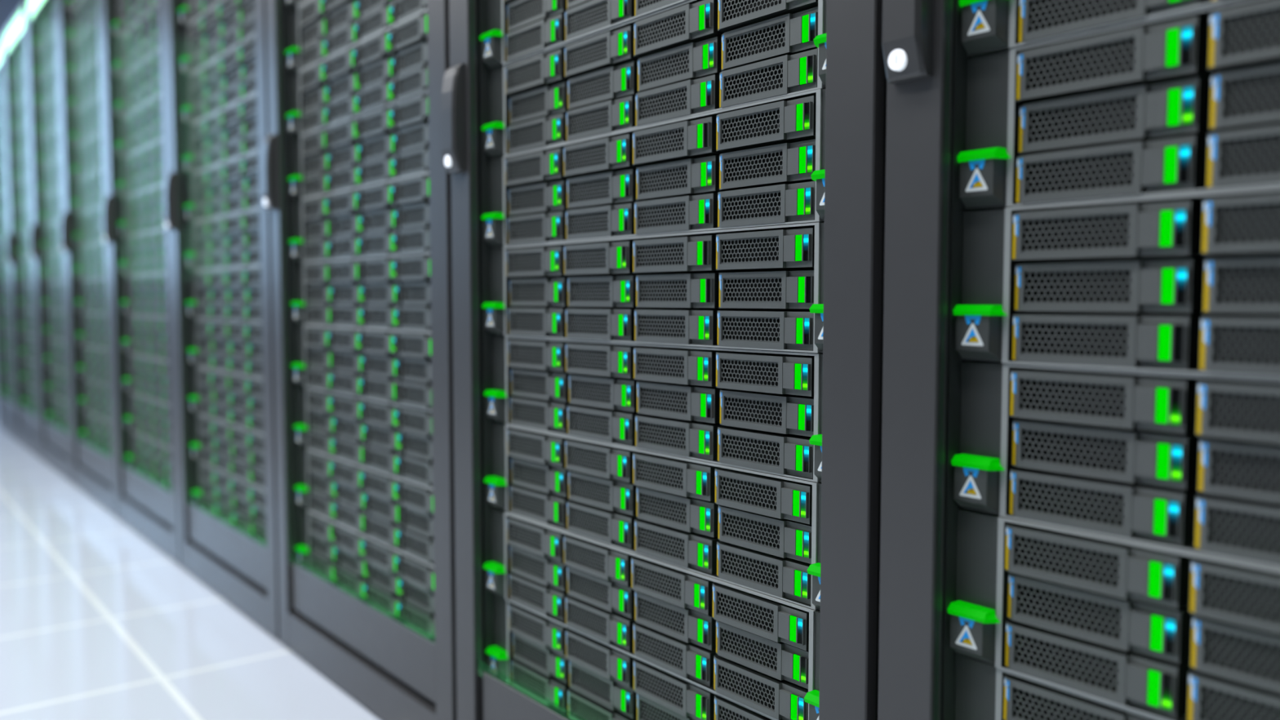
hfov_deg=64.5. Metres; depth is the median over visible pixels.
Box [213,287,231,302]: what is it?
server
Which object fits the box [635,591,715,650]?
server
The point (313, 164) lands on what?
vent grille
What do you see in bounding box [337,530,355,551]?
vent grille
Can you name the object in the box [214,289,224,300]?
vent grille
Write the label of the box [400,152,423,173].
vent grille
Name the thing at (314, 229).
vent grille
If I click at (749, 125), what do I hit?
vent grille
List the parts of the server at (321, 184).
latch panel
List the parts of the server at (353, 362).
latch panel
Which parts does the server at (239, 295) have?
latch panel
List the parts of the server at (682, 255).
latch panel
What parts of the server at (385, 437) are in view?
latch panel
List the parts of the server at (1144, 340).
latch panel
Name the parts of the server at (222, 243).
latch panel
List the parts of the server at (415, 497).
latch panel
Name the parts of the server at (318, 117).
latch panel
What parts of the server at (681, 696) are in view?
latch panel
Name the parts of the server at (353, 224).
latch panel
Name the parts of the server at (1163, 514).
latch panel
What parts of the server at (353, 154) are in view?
latch panel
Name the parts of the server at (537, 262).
latch panel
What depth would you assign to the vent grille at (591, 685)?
1.34 m
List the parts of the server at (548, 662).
latch panel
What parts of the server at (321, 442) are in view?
latch panel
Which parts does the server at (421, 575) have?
latch panel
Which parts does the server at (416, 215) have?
latch panel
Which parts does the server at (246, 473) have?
latch panel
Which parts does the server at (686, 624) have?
latch panel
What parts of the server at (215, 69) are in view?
latch panel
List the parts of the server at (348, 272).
latch panel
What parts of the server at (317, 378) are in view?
latch panel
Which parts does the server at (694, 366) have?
latch panel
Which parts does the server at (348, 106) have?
latch panel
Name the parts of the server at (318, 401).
latch panel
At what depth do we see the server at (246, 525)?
2.46 m
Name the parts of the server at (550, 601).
latch panel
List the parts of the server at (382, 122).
latch panel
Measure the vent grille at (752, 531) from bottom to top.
0.026 m
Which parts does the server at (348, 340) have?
latch panel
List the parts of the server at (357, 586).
latch panel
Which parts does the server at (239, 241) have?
latch panel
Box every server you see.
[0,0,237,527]
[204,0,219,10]
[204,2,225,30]
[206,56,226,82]
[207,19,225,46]
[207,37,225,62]
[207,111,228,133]
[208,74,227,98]
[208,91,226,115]
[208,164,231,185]
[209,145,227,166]
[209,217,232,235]
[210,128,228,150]
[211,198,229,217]
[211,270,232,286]
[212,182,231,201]
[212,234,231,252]
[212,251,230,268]
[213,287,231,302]
[213,303,261,319]
[213,321,243,338]
[222,0,244,17]
[224,24,244,51]
[224,44,246,72]
[225,6,244,35]
[225,101,248,126]
[226,62,247,88]
[226,81,246,106]
[226,157,250,180]
[227,137,247,159]
[227,213,252,233]
[228,120,248,143]
[228,269,261,286]
[229,175,251,197]
[229,193,248,213]
[230,231,252,250]
[230,248,249,266]
[230,304,250,320]
[231,286,251,303]
[231,323,257,340]
[231,375,253,395]
[232,356,254,375]
[233,339,257,358]
[233,408,255,430]
[233,427,253,449]
[234,392,253,413]
[234,479,255,503]
[235,444,255,466]
[235,461,255,484]
[235,512,257,537]
[236,497,257,520]
[243,35,255,61]
[244,0,254,21]
[244,15,255,39]
[244,94,257,117]
[245,74,256,96]
[246,56,256,78]
[246,152,257,173]
[247,114,257,135]
[247,133,257,153]
[247,210,259,230]
[248,172,258,191]
[248,190,258,209]
[248,247,260,265]
[248,267,260,285]
[249,229,259,248]
[249,324,262,342]
[250,286,261,303]
[250,304,261,321]
[250,378,263,398]
[252,359,262,377]
[252,433,264,454]
[253,342,262,359]
[253,396,263,416]
[253,413,264,434]
[253,488,266,511]
[254,468,265,489]
[255,451,265,471]
[255,522,266,545]
[256,506,266,527]
[298,0,330,28]
[299,61,331,93]
[301,36,329,68]
[302,15,330,48]
[302,83,331,113]
[302,105,330,133]
[302,128,334,157]
[302,195,337,221]
[304,151,333,177]
[304,172,332,197]
[304,239,333,261]
[304,262,359,284]
[304,327,341,348]
[305,217,339,240]
[306,284,335,304]
[306,305,334,325]
[306,389,338,414]
[307,347,337,369]
[307,367,339,391]
[308,451,337,479]
[308,513,337,544]
[309,429,338,456]
[310,409,338,435]
[310,491,338,520]
[311,471,338,500]
[311,533,339,564]
[311,552,339,585]
[326,0,355,12]
[327,45,363,80]
[328,20,361,55]
[329,0,362,33]
[329,93,361,123]
[329,118,365,148]
[330,69,362,102]
[330,190,368,216]
[332,142,364,170]
[332,164,363,191]
[332,260,393,283]
[332,328,373,351]
[333,213,368,237]
[333,235,364,258]
[334,305,431,327]
[334,371,373,396]
[334,395,368,421]
[335,283,366,304]
[335,350,370,374]
[335,460,368,490]
[336,525,368,559]
[337,416,369,443]
[337,436,371,466]
[337,502,369,534]
[337,566,370,602]
[338,481,369,512]
[339,547,370,580]
[359,29,399,66]
[360,1,396,39]
[360,79,396,112]
[360,106,400,139]
[361,0,396,17]
[361,182,406,211]
[362,54,398,90]
[363,155,399,185]
[363,330,411,355]
[364,131,400,162]
[364,207,406,234]
[364,231,399,256]
[364,257,430,282]
[365,306,401,328]
[366,282,402,304]
[366,353,408,379]
[366,375,408,403]
[366,400,403,429]
[366,470,403,502]
[367,539,403,576]
[368,423,404,453]
[368,445,406,476]
[368,514,406,549]
[368,582,405,622]
[369,493,405,526]
[369,563,405,598]
[394,13,427,51]
[396,0,426,22]
[396,66,427,100]
[396,94,428,128]
[396,175,429,204]
[397,40,427,75]
[398,255,430,280]
[399,121,428,153]
[399,147,429,177]
[399,227,430,253]
[399,333,431,359]
[400,202,430,229]
[400,306,431,330]
[400,381,431,408]
[400,407,432,436]
[401,281,431,305]
[401,481,433,515]
[402,356,431,383]
[402,555,434,591]
[403,454,433,486]
[404,431,432,461]
[404,506,433,537]
[404,528,434,563]
[404,601,435,639]
[405,580,434,614]
[504,0,515,3]
[505,48,570,96]
[505,147,571,186]
[506,0,566,32]
[506,13,564,62]
[506,246,603,277]
[506,515,566,561]
[507,113,566,153]
[507,211,566,244]
[507,307,641,337]
[507,339,581,371]
[507,427,569,466]
[508,180,574,216]
[508,603,568,654]
[509,81,568,125]
[509,277,568,306]
[509,572,568,622]
[510,396,576,433]
[510,484,570,528]
[510,545,567,591]
[511,368,575,402]
[511,456,568,497]
[511,657,570,714]
[512,632,568,684]
[563,133,640,177]
[564,0,635,40]
[564,25,639,78]
[564,240,684,275]
[564,439,638,482]
[564,534,635,586]
[565,203,634,239]
[565,307,710,341]
[565,342,652,378]
[565,595,635,651]
[565,628,635,687]
[566,0,591,9]
[566,95,635,141]
[566,500,638,548]
[567,61,639,110]
[567,168,642,209]
[567,275,635,306]
[567,404,644,445]
[567,565,635,617]
[568,373,644,412]
[568,470,636,515]
[568,660,636,719]
[568,688,636,719]
[631,556,716,615]
[632,116,724,166]
[632,235,768,274]
[632,452,719,501]
[633,346,736,386]
[633,622,717,686]
[633,658,715,719]
[634,0,724,57]
[634,193,718,234]
[634,308,808,345]
[634,518,720,573]
[635,0,679,16]
[635,74,719,126]
[635,155,724,200]
[635,273,719,307]
[635,414,726,460]
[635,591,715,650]
[636,380,728,423]
[636,485,718,537]
[636,693,695,719]
[637,36,722,92]
[712,582,808,650]
[713,654,808,719]
[714,694,771,719]
[715,227,814,271]
[715,351,814,396]
[715,467,812,524]
[715,620,808,688]
[716,95,816,152]
[716,541,811,604]
[717,0,817,32]
[717,181,815,227]
[717,309,813,350]
[717,426,813,478]
[718,504,811,564]
[719,48,817,108]
[719,138,815,191]
[719,270,813,308]
[720,388,813,436]
[721,6,817,71]
[1003,673,1151,719]
[1004,522,1195,609]
[1004,619,1194,719]
[1007,572,1194,663]
[1008,466,1204,546]
[1009,368,1216,433]
[1011,417,1206,489]
[1012,200,1242,262]
[1012,312,1271,369]
[1013,258,1204,312]
[1015,135,1207,204]
[1016,16,1217,103]
[1017,0,1211,43]
[1018,77,1215,155]
[1186,669,1279,719]
[1189,557,1279,635]
[1190,614,1279,693]
[1194,493,1279,565]
[1195,379,1279,444]
[1197,436,1279,504]
[1199,315,1279,375]
[1201,193,1279,257]
[1202,256,1279,313]
[1205,124,1279,188]
[1208,0,1279,72]
[1208,62,1279,132]
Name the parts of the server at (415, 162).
latch panel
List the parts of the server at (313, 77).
latch panel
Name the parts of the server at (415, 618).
latch panel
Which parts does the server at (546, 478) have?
latch panel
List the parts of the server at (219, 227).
latch panel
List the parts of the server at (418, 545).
latch panel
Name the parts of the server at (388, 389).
latch panel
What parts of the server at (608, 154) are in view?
latch panel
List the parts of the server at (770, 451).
latch panel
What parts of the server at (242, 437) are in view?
latch panel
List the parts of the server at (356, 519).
latch panel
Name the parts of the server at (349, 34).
latch panel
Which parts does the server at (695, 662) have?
latch panel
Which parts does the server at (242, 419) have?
latch panel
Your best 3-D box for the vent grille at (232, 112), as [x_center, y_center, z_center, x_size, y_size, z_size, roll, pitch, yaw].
[-0.966,-0.584,2.416,0.010,0.026,0.088,-3,4,-38]
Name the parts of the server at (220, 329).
latch panel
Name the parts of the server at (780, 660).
latch panel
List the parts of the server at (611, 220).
latch panel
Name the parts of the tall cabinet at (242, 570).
door handle, panel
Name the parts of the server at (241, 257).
latch panel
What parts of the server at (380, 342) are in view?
latch panel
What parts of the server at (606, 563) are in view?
latch panel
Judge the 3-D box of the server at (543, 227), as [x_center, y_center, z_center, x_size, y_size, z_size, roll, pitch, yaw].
[-0.087,-0.184,1.449,0.160,0.038,0.139,-3,4,-38]
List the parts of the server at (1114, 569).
latch panel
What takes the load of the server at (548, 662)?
in the chassis at (500, 655)
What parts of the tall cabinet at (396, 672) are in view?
door handle, panel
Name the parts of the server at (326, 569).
latch panel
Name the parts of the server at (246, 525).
latch panel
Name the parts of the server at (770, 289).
latch panel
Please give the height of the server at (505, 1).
0.038 m
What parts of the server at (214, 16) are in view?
latch panel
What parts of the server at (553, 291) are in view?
latch panel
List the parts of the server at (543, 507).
latch panel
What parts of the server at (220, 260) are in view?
latch panel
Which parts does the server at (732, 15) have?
latch panel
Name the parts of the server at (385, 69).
latch panel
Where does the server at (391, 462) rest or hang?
in the chassis at (302, 430)
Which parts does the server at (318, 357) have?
latch panel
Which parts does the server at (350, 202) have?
latch panel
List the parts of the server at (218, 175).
latch panel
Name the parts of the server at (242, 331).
latch panel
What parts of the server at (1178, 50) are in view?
latch panel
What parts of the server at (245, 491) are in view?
latch panel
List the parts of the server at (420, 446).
latch panel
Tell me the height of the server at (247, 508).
0.038 m
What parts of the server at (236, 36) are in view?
latch panel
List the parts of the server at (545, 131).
latch panel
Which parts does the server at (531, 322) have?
latch panel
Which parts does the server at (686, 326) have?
latch panel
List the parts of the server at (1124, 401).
latch panel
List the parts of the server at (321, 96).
latch panel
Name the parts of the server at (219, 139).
latch panel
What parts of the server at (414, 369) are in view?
latch panel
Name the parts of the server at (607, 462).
latch panel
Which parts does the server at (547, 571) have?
latch panel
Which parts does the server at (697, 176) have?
latch panel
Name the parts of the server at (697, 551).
latch panel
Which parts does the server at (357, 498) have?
latch panel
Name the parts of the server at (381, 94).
latch panel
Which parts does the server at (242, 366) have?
latch panel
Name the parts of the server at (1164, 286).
latch panel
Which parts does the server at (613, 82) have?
latch panel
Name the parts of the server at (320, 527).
latch panel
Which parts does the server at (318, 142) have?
latch panel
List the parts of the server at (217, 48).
latch panel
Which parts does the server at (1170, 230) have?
latch panel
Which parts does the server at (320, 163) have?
latch panel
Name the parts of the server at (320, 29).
latch panel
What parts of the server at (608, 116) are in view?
latch panel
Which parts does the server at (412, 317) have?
latch panel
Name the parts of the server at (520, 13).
latch panel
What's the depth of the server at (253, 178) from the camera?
2.33 m
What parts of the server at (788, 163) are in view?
latch panel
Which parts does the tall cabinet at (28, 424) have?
door handle, panel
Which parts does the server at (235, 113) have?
latch panel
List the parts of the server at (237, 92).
latch panel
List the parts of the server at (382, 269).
latch panel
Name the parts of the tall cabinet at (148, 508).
door handle, panel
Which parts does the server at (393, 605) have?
latch panel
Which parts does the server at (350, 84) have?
latch panel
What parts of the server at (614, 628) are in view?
latch panel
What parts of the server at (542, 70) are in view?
latch panel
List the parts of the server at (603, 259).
latch panel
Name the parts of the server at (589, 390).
latch panel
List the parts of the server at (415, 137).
latch panel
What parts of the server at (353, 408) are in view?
latch panel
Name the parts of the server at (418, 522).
latch panel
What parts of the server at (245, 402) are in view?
latch panel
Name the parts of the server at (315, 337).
latch panel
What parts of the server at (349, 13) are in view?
latch panel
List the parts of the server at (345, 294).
latch panel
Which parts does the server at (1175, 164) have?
latch panel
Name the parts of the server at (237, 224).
latch panel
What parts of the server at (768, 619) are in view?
latch panel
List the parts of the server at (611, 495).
latch panel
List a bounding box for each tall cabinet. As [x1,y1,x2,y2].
[0,35,17,439]
[2,0,41,457]
[25,0,73,482]
[57,0,117,516]
[101,0,180,564]
[163,0,279,639]
[260,0,457,719]
[440,0,887,719]
[877,0,1007,719]
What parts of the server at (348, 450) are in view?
latch panel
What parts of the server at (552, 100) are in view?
latch panel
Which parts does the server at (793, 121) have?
latch panel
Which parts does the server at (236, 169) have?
latch panel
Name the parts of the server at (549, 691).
latch panel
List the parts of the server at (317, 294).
latch panel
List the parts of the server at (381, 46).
latch panel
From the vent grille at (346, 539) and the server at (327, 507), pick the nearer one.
the vent grille at (346, 539)
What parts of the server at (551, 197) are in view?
latch panel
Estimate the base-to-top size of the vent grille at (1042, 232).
0.026 m
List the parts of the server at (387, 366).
latch panel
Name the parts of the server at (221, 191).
latch panel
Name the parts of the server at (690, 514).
latch panel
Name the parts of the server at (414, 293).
latch panel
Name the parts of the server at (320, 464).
latch panel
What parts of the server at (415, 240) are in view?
latch panel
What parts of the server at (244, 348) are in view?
latch panel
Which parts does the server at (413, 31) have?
latch panel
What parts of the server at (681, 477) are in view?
latch panel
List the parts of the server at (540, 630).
latch panel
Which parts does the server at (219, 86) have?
latch panel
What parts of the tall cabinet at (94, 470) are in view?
door handle, panel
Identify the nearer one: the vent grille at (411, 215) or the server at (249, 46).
the vent grille at (411, 215)
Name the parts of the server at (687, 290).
latch panel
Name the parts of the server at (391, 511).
latch panel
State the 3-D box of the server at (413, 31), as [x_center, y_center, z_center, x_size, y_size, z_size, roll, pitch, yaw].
[-0.311,-0.541,1.706,0.160,0.038,0.139,-3,4,-38]
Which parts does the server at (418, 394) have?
latch panel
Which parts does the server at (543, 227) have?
latch panel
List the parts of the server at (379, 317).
latch panel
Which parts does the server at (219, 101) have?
latch panel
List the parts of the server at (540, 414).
latch panel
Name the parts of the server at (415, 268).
latch panel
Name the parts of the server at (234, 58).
latch panel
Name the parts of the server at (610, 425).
latch panel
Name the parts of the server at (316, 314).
latch panel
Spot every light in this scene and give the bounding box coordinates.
[4,8,23,53]
[28,0,42,19]
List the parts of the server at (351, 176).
latch panel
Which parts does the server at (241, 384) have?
latch panel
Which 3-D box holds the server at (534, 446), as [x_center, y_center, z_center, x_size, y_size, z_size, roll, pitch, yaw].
[-0.089,0.119,1.466,0.160,0.038,0.139,-3,4,-38]
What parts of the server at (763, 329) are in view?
latch panel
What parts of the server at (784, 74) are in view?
latch panel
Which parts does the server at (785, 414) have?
latch panel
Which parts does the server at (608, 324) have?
latch panel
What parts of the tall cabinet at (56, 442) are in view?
door handle, panel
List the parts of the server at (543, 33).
latch panel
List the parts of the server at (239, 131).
latch panel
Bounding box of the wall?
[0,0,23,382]
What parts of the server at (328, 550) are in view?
latch panel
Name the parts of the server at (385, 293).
latch panel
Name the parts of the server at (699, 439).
latch panel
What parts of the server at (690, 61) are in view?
latch panel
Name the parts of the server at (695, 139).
latch panel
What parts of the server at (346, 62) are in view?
latch panel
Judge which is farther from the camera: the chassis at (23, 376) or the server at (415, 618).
the chassis at (23, 376)
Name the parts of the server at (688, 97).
latch panel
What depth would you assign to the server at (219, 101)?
2.51 m
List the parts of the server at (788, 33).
latch panel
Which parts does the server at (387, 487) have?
latch panel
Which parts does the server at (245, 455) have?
latch panel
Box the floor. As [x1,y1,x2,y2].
[0,426,381,719]
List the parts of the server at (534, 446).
latch panel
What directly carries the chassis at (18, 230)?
in the tall cabinet at (28, 424)
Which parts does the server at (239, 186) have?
latch panel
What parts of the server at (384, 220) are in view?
latch panel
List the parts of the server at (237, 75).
latch panel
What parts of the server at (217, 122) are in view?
latch panel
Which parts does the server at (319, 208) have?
latch panel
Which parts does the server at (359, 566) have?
latch panel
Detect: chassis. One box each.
[0,262,9,285]
[0,285,9,308]
[0,308,10,332]
[0,330,12,355]
[0,352,12,378]
[1,374,13,396]
[9,44,21,81]
[10,71,26,107]
[11,98,27,133]
[12,124,28,158]
[13,149,29,183]
[13,176,30,208]
[15,203,30,234]
[16,231,31,259]
[17,257,32,284]
[17,283,34,310]
[18,309,34,336]
[19,334,35,363]
[20,359,35,389]
[21,383,36,413]
[33,0,55,52]
[35,31,56,81]
[35,63,56,110]
[36,94,58,139]
[37,125,59,168]
[39,157,60,196]
[40,188,60,225]
[40,219,62,253]
[41,250,63,282]
[42,281,64,311]
[44,311,64,342]
[44,339,66,373]
[45,367,67,403]
[46,395,69,433]
[66,0,80,13]
[66,0,93,46]
[67,20,98,80]
[68,58,99,114]
[70,94,101,147]
[71,131,101,180]
[71,168,102,213]
[73,205,104,246]
[74,241,105,279]
[75,278,106,314]
[76,312,107,350]
[77,345,108,386]
[79,377,110,422]
[80,410,111,457]
[111,0,158,39]
[113,4,159,79]
[115,48,160,119]
[115,93,162,158]
[116,138,163,198]
[118,184,164,237]
[120,228,165,275]
[120,273,167,317]
[121,315,168,361]
[123,354,169,405]
[124,392,170,448]
[125,431,170,489]
[177,0,221,28]
[179,0,255,77]
[181,34,256,126]
[182,93,257,174]
[184,151,258,222]
[185,208,260,271]
[186,266,262,322]
[187,319,262,378]
[188,366,264,435]
[190,413,265,490]
[191,460,265,539]
[284,0,426,75]
[285,0,308,11]
[285,8,428,137]
[288,91,429,200]
[288,172,430,262]
[290,253,431,331]
[291,324,431,410]
[293,386,433,488]
[293,447,434,565]
[294,507,435,641]
[479,0,688,70]
[481,0,826,159]
[481,88,826,247]
[481,222,824,352]
[482,507,820,719]
[484,335,822,482]
[484,422,821,609]
[485,593,774,719]
[946,508,1279,719]
[951,361,1279,568]
[953,186,1279,377]
[955,653,1160,719]
[956,0,1279,210]
[959,0,1239,57]
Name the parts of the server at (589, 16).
latch panel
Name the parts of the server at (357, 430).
latch panel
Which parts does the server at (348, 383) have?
latch panel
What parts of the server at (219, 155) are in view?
latch panel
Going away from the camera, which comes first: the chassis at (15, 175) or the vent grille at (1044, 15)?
the vent grille at (1044, 15)
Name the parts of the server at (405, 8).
latch panel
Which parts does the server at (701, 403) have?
latch panel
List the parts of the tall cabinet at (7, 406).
panel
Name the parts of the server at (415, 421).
latch panel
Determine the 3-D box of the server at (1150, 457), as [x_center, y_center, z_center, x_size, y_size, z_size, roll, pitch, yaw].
[0.414,0.069,0.840,0.160,0.038,0.139,-3,4,-38]
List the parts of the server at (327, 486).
latch panel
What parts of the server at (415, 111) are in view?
latch panel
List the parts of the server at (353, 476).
latch panel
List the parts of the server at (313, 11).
latch panel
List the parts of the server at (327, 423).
latch panel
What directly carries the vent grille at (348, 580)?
attached to the server at (357, 586)
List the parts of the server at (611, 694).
latch panel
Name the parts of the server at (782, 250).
latch panel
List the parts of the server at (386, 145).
latch panel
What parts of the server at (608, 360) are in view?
latch panel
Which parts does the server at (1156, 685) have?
latch panel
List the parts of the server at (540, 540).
latch panel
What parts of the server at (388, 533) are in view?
latch panel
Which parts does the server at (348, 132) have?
latch panel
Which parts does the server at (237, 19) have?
latch panel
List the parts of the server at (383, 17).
latch panel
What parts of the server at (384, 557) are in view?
latch panel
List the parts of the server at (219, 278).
latch panel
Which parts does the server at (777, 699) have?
latch panel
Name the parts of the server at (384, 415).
latch panel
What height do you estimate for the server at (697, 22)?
0.038 m
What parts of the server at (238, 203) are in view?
latch panel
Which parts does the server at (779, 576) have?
latch panel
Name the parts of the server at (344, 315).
latch panel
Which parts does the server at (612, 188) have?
latch panel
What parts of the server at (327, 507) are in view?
latch panel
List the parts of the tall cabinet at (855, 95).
door handle, panel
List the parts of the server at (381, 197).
latch panel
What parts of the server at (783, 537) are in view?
latch panel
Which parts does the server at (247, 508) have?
latch panel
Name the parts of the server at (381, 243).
latch panel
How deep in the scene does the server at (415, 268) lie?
1.69 m
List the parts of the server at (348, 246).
latch panel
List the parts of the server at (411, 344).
latch panel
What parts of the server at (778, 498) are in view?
latch panel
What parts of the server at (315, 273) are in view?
latch panel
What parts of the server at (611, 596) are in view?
latch panel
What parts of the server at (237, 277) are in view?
latch panel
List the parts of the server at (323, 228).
latch panel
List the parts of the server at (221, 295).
latch panel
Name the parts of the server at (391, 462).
latch panel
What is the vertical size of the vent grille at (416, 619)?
0.026 m
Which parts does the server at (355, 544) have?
latch panel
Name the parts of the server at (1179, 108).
latch panel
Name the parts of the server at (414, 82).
latch panel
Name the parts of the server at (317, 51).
latch panel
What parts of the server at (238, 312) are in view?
latch panel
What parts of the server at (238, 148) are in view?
latch panel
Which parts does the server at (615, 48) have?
latch panel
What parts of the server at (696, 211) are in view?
latch panel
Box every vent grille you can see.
[205,8,215,25]
[206,0,215,7]
[208,26,217,42]
[208,43,217,59]
[208,62,217,78]
[208,115,218,129]
[209,97,219,111]
[210,80,220,95]
[210,168,220,182]
[211,133,221,146]
[211,150,221,163]
[211,221,221,233]
[212,202,222,214]
[212,273,222,284]
[213,185,222,198]
[213,237,223,249]
[213,254,222,266]
[213,306,223,317]
[213,324,223,335]
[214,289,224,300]
[223,0,234,13]
[225,31,236,48]
[225,51,235,67]
[226,13,236,31]
[226,106,237,122]
[227,87,238,102]
[228,69,239,85]
[228,142,239,156]
[228,162,239,176]
[228,217,239,230]
[229,124,239,139]
[230,197,240,211]
[230,271,240,283]
[231,180,241,193]
[231,235,242,247]
[231,252,241,264]
[231,306,242,318]
[231,325,242,337]
[232,289,243,300]
[232,378,243,391]
[233,360,244,372]
[234,342,244,354]
[234,412,245,426]
[234,431,244,444]
[235,395,246,408]
[235,464,246,479]
[235,483,246,497]
[236,448,247,462]
[237,516,248,532]
[238,499,248,515]
[244,18,254,35]
[244,39,255,56]
[245,0,254,17]
[245,97,257,113]
[247,59,256,75]
[247,77,256,93]
[247,155,257,169]
[248,117,257,132]
[248,135,257,150]
[248,213,259,226]
[249,175,258,188]
[249,193,258,206]
[249,271,260,282]
[250,250,260,262]
[251,232,259,244]
[251,306,261,319]
[251,327,262,338]
[252,288,261,300]
[252,382,263,395]
[253,344,262,356]
[253,362,262,375]
[253,417,264,431]
[253,437,264,451]
[254,400,263,413]
[255,472,265,486]
[255,492,266,507]
[256,454,265,468]
[257,509,266,524]
[257,527,266,542]
[300,1,315,22]
[301,68,316,88]
[302,44,318,65]
[303,23,319,44]
[303,111,319,129]
[303,135,319,152]
[304,90,319,109]
[304,200,319,217]
[305,177,320,194]
[306,156,321,173]
[306,222,322,237]
[306,243,321,257]
[306,266,321,280]
[306,330,321,344]
[308,287,324,301]
[308,308,324,321]
[308,371,324,386]
[308,393,324,408]
[309,351,324,365]
[309,455,324,473]
[310,517,325,537]
[311,413,327,429]
[311,433,325,449]
[311,495,327,514]
[312,475,328,493]
[312,537,328,556]
[312,557,327,577]
[328,0,338,6]
[328,53,346,75]
[330,29,347,51]
[331,6,349,29]
[331,100,349,119]
[331,124,348,143]
[332,77,349,97]
[332,195,349,212]
[333,147,351,166]
[333,170,351,187]
[333,240,351,255]
[333,264,351,279]
[333,332,351,347]
[335,217,352,233]
[336,287,354,301]
[336,308,353,323]
[336,375,353,391]
[336,399,353,415]
[337,354,354,369]
[337,465,354,483]
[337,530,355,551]
[338,441,355,459]
[339,420,356,437]
[339,506,356,526]
[339,572,356,593]
[340,485,357,505]
[341,551,358,572]
[360,38,380,61]
[362,11,382,35]
[362,86,382,108]
[362,113,382,133]
[363,0,382,12]
[364,62,383,84]
[364,161,384,181]
[364,188,383,206]
[365,137,385,158]
[365,235,385,253]
[365,262,385,278]
[365,334,384,351]
[366,212,386,230]
[367,309,386,324]
[368,286,387,301]
[368,357,387,373]
[368,380,387,397]
[368,404,387,423]
[368,475,387,495]
[368,544,388,567]
[369,450,389,470]
[369,520,389,541]
[370,427,390,446]
[370,588,390,612]
[371,497,391,518]
[372,566,391,589]
[395,19,418,44]
[398,0,420,17]
[398,71,421,95]
[398,100,421,123]
[399,180,421,199]
[400,46,422,71]
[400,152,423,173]
[400,231,423,249]
[400,259,422,276]
[400,337,422,354]
[401,126,423,148]
[402,206,424,225]
[402,310,425,326]
[402,385,425,404]
[403,284,426,301]
[403,412,425,431]
[403,486,425,508]
[404,361,426,379]
[404,460,427,481]
[404,560,426,585]
[405,534,427,557]
[405,607,428,634]
[406,435,428,456]
[406,510,429,533]
[407,583,429,608]
[507,155,540,181]
[508,25,541,56]
[508,59,541,88]
[509,252,541,272]
[509,522,541,551]
[510,0,542,26]
[510,122,542,148]
[510,217,542,239]
[510,434,542,458]
[511,187,543,210]
[511,311,542,332]
[511,344,542,365]
[511,578,543,609]
[511,610,543,642]
[512,91,545,119]
[512,282,544,302]
[512,401,545,425]
[512,490,544,517]
[512,551,544,580]
[513,373,546,395]
[513,665,545,699]
[514,462,546,488]
[515,637,546,670]
[567,142,605,170]
[567,247,605,270]
[567,542,604,573]
[568,0,607,35]
[568,37,606,71]
[568,210,608,235]
[568,313,607,334]
[568,348,607,371]
[568,445,606,473]
[568,603,606,637]
[568,636,606,672]
[569,106,608,135]
[570,177,608,203]
[570,410,608,436]
[570,506,608,537]
[570,572,608,604]
[571,72,609,103]
[571,280,609,302]
[571,475,609,505]
[571,696,608,719]
[572,379,610,404]
[572,666,609,702]
[635,564,680,600]
[636,127,684,158]
[636,458,683,490]
[637,242,684,267]
[637,352,684,378]
[637,631,682,670]
[637,667,682,709]
[638,10,685,48]
[638,201,684,228]
[638,314,684,338]
[638,526,684,560]
[639,0,664,8]
[639,421,685,450]
[639,597,684,635]
[640,86,686,119]
[640,164,687,194]
[640,279,686,302]
[640,386,687,414]
[640,493,686,525]
[640,699,680,719]
[641,49,688,84]
[717,591,773,634]
[719,665,774,711]
[719,705,751,719]
[720,358,777,387]
[720,475,776,511]
[720,627,777,671]
[721,107,779,143]
[721,235,778,263]
[721,550,777,589]
[722,315,779,342]
[722,433,779,466]
[723,0,781,22]
[723,191,780,221]
[723,512,779,550]
[724,62,782,101]
[724,150,782,182]
[724,276,781,302]
[724,395,782,426]
[726,21,785,62]
[1013,687,1113,719]
[1014,534,1119,588]
[1014,632,1118,693]
[1017,582,1120,640]
[1019,377,1125,419]
[1019,478,1124,528]
[1022,212,1128,252]
[1022,321,1128,359]
[1022,428,1127,473]
[1024,268,1131,303]
[1026,36,1135,91]
[1026,150,1133,195]
[1028,0,1137,32]
[1028,94,1137,143]
[1200,685,1279,719]
[1203,572,1279,624]
[1204,627,1279,683]
[1208,506,1279,555]
[1209,391,1279,434]
[1211,448,1279,494]
[1213,325,1279,365]
[1215,202,1279,244]
[1217,265,1279,304]
[1220,133,1279,178]
[1222,7,1279,57]
[1223,71,1279,118]
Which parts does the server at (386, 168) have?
latch panel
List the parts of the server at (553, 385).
latch panel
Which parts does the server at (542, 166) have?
latch panel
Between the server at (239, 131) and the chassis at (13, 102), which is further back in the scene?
the chassis at (13, 102)
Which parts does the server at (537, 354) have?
latch panel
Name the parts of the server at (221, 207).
latch panel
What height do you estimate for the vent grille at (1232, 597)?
0.026 m
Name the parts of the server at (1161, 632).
latch panel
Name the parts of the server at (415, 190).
latch panel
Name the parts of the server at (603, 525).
latch panel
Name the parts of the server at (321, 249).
latch panel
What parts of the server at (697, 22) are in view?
latch panel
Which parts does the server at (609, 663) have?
latch panel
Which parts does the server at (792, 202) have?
latch panel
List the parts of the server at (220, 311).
latch panel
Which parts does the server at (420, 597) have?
latch panel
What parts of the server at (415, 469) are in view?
latch panel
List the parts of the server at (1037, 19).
latch panel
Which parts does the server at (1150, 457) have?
latch panel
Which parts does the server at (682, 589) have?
latch panel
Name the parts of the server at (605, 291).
latch panel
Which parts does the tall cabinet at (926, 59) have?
door handle, door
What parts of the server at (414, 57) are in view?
latch panel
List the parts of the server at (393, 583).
latch panel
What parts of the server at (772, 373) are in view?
latch panel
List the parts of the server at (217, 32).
latch panel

